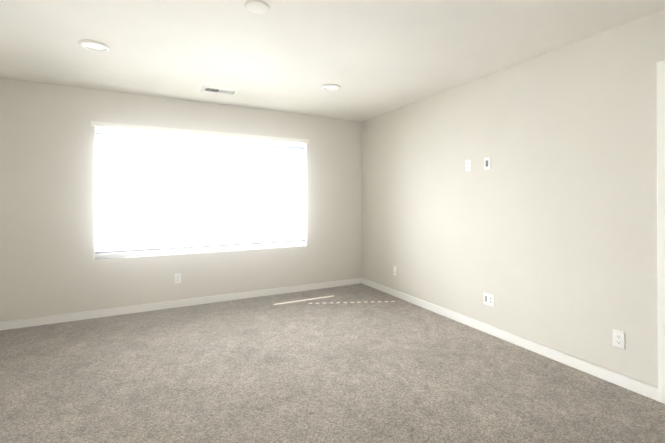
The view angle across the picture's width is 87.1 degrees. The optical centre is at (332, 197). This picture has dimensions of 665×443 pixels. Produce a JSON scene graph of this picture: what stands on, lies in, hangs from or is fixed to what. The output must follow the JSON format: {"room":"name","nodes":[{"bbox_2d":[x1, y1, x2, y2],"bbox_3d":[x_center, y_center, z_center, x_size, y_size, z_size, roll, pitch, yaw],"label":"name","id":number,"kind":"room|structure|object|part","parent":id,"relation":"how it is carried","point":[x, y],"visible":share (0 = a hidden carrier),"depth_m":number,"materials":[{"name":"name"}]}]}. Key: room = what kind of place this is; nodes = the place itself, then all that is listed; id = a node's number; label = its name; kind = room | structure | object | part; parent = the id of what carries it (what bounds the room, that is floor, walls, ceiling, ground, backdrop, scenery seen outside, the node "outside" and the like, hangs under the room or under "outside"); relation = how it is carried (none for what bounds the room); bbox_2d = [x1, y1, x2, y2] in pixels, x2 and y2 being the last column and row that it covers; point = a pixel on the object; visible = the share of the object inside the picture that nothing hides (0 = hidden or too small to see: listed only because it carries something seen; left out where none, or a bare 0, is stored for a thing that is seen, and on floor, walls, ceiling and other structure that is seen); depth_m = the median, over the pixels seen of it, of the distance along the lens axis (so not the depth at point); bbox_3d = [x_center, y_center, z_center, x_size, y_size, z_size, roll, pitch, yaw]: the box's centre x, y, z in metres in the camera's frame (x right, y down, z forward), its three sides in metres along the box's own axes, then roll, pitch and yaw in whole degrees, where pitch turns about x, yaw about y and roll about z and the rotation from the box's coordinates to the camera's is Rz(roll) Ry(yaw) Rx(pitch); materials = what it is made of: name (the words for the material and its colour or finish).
{"room":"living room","nodes":[
{"label":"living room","id":0,"kind":"room"},
{"bbox_2d":[0,77,361,321],"bbox_3d":[-1.530,0.064,4.331,4.670,2.440,0.150,0,0,-27],"label":"wall","id":1,"kind":"structure","parent":0,"point":[50,264],"depth_m":3.79,"materials":[{"name":"paint"}]},
{"bbox_2d":[175,273,180,283],"bbox_3d":[-1.810,0.947,4.091,0.070,0.115,0.008,0,0,-27],"label":"electrical outlet","id":2,"kind":"object","parent":1,"relation":"attached to","point":[178,278],"visible":1,"depth_m":4.09,"materials":[{"name":"white plastic"}]},
{"bbox_2d":[0,278,361,329],"bbox_3d":[-1.493,1.242,4.253,4.370,0.083,0.012,0,0,-27],"label":"baseboard","id":3,"kind":"structure","parent":1,"relation":"attached to","point":[38,321],"depth_m":4.00,"materials":[{"name":"white wood"}]},
{"bbox_2d":[95,169,303,258],"bbox_3d":[-1.501,-0.066,4.395,2.460,1.470,0.065,0,0,-27],"label":"window unit","id":4,"kind":"structure","parent":1,"relation":"in","point":[161,252],"depth_m":4.21,"materials":[{"name":"white plastic"}]},
{"bbox_2d":[91,121,308,253],"bbox_3d":[-1.458,-0.102,4.313,2.520,1.412,0.091,0,0,-27],"label":"window blind","id":5,"kind":"object","parent":1,"relation":"attached to","point":[158,188],"visible":0.96,"depth_m":4.22,"materials":[{"name":"white"}]},
{"bbox_3d":[-1.467,0.597,4.327,2.444,0.016,0.048,0,0,-27],"label":"rail","id":6,"kind":"part","parent":5,"relation":"part of","materials":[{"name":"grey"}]},
{"bbox_2d":[0,283,664,442],"bbox_3d":[0.450,1.331,2.012,6.050,0.120,6.080,0,0,-27],"label":"floor","id":7,"kind":"structure","parent":0,"point":[359,363],"depth_m":2.41,"materials":[{"name":"carpet"}]},
{"bbox_2d":[0,0,664,120],"bbox_3d":[0.450,-1.244,2.025,6.050,0.150,6.080,0,0,-27],"label":"ceiling","id":8,"kind":"structure","parent":0,"point":[372,58],"depth_m":2.66,"materials":[{"name":"paint"}]},
{"bbox_2d":[79,40,109,51],"bbox_3d":[-1.824,-1.157,2.680,0.194,0.016,0.194,0,0,-27],"label":"recessed light","id":9,"kind":"object","parent":8,"relation":"in","point":[92,45],"visible":0.98,"depth_m":2.67,"materials":[{"name":"white plastic"}]},
{"bbox_2d":[201,85,238,95],"bbox_3d":[-1.222,-1.155,3.788,0.360,0.010,0.250,0,0,-27],"label":"ceiling vent","id":10,"kind":"object","parent":8,"relation":"in","point":[219,90],"visible":1,"depth_m":3.77,"materials":[{"name":"white metal"}]},
{"bbox_2d":[245,0,269,13],"bbox_3d":[-0.460,-1.163,2.138,0.147,0.009,0.147,0,0,-27],"label":"ceiling box","id":11,"kind":"object","parent":8,"relation":"attached to","point":[257,6],"visible":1,"depth_m":2.12,"materials":[{"name":"white plastic"}]},
{"bbox_2d":[322,84,339,90],"bbox_3d":[-0.014,-1.152,3.666,0.194,0.016,0.194,0,0,-27],"label":"recessed light","id":12,"kind":"object","parent":8,"relation":"in","point":[330,87],"visible":1,"depth_m":3.66,"materials":[{"name":"white plastic"}]},
{"bbox_2d":[362,9,664,386],"bbox_3d":[1.877,0.055,2.676,0.150,2.440,5.930,0,0,-27],"label":"wall","id":13,"kind":"structure","parent":0,"point":[543,230],"depth_m":2.86,"materials":[{"name":"paint"}]},
{"bbox_2d":[393,266,396,275],"bbox_3d":[0.813,0.955,4.547,0.008,0.115,0.070,0,0,-27],"label":"electrical outlet","id":14,"kind":"object","parent":13,"relation":"attached to","point":[394,270],"visible":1,"depth_m":4.55,"materials":[{"name":"white plastic"}]},
{"bbox_2d":[466,160,470,170],"bbox_3d":[1.360,-0.321,3.502,0.008,0.115,0.070,0,0,-27],"label":"outlet","id":15,"kind":"object","parent":13,"relation":"attached to","point":[468,165],"visible":1,"depth_m":3.50,"materials":[{"name":"white plastic"}]},
{"bbox_2d":[484,157,490,169],"bbox_3d":[1.462,-0.322,3.305,0.008,0.115,0.070,0,0,-27],"label":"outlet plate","id":16,"kind":"object","parent":13,"relation":"attached to","point":[487,163],"visible":1,"depth_m":3.30,"materials":[{"name":"white plastic"}]},
{"bbox_2d":[484,292,493,306],"bbox_3d":[1.465,0.958,3.285,0.015,0.115,0.116,0,0,-27],"label":"outlet","id":17,"kind":"object","parent":13,"relation":"attached to","point":[489,299],"visible":1,"depth_m":3.28,"materials":[{"name":"white plastic"}]},
{"bbox_2d":[362,278,657,400],"bbox_3d":[1.241,1.239,3.718,0.012,0.083,3.458,0,0,-27],"label":"baseboard","id":18,"kind":"structure","parent":13,"relation":"attached to","point":[629,383],"depth_m":2.85,"materials":[{"name":"white wood"}]},
{"bbox_2d":[613,329,624,349],"bbox_3d":[1.943,0.963,2.373,0.008,0.115,0.070,0,0,-27],"label":"electrical outlet","id":19,"kind":"object","parent":13,"relation":"attached to","point":[618,339],"visible":1,"depth_m":2.37,"materials":[{"name":"white plastic"}]},
{"bbox_2d":[656,60,664,403],"bbox_3d":[2.258,0.210,1.763,0.017,2.120,0.960,0,0,-27],"label":"door frame","id":20,"kind":"structure","parent":13,"relation":"attached to","point":[660,65],"depth_m":2.17,"materials":[{"name":"white wood"}]},
{"label":"outside","id":21,"kind":"structure","parent":0,"visible":0},
{"bbox_2d":[109,240,289,250],"bbox_3d":[-19.525,4.561,37.764,80.000,0.200,74.820,0,0,-27],"label":"ground","id":22,"kind":"structure","parent":21,"point":[197,245],"depth_m":31.62,"materials":[{"name":"beige"}]}
]}

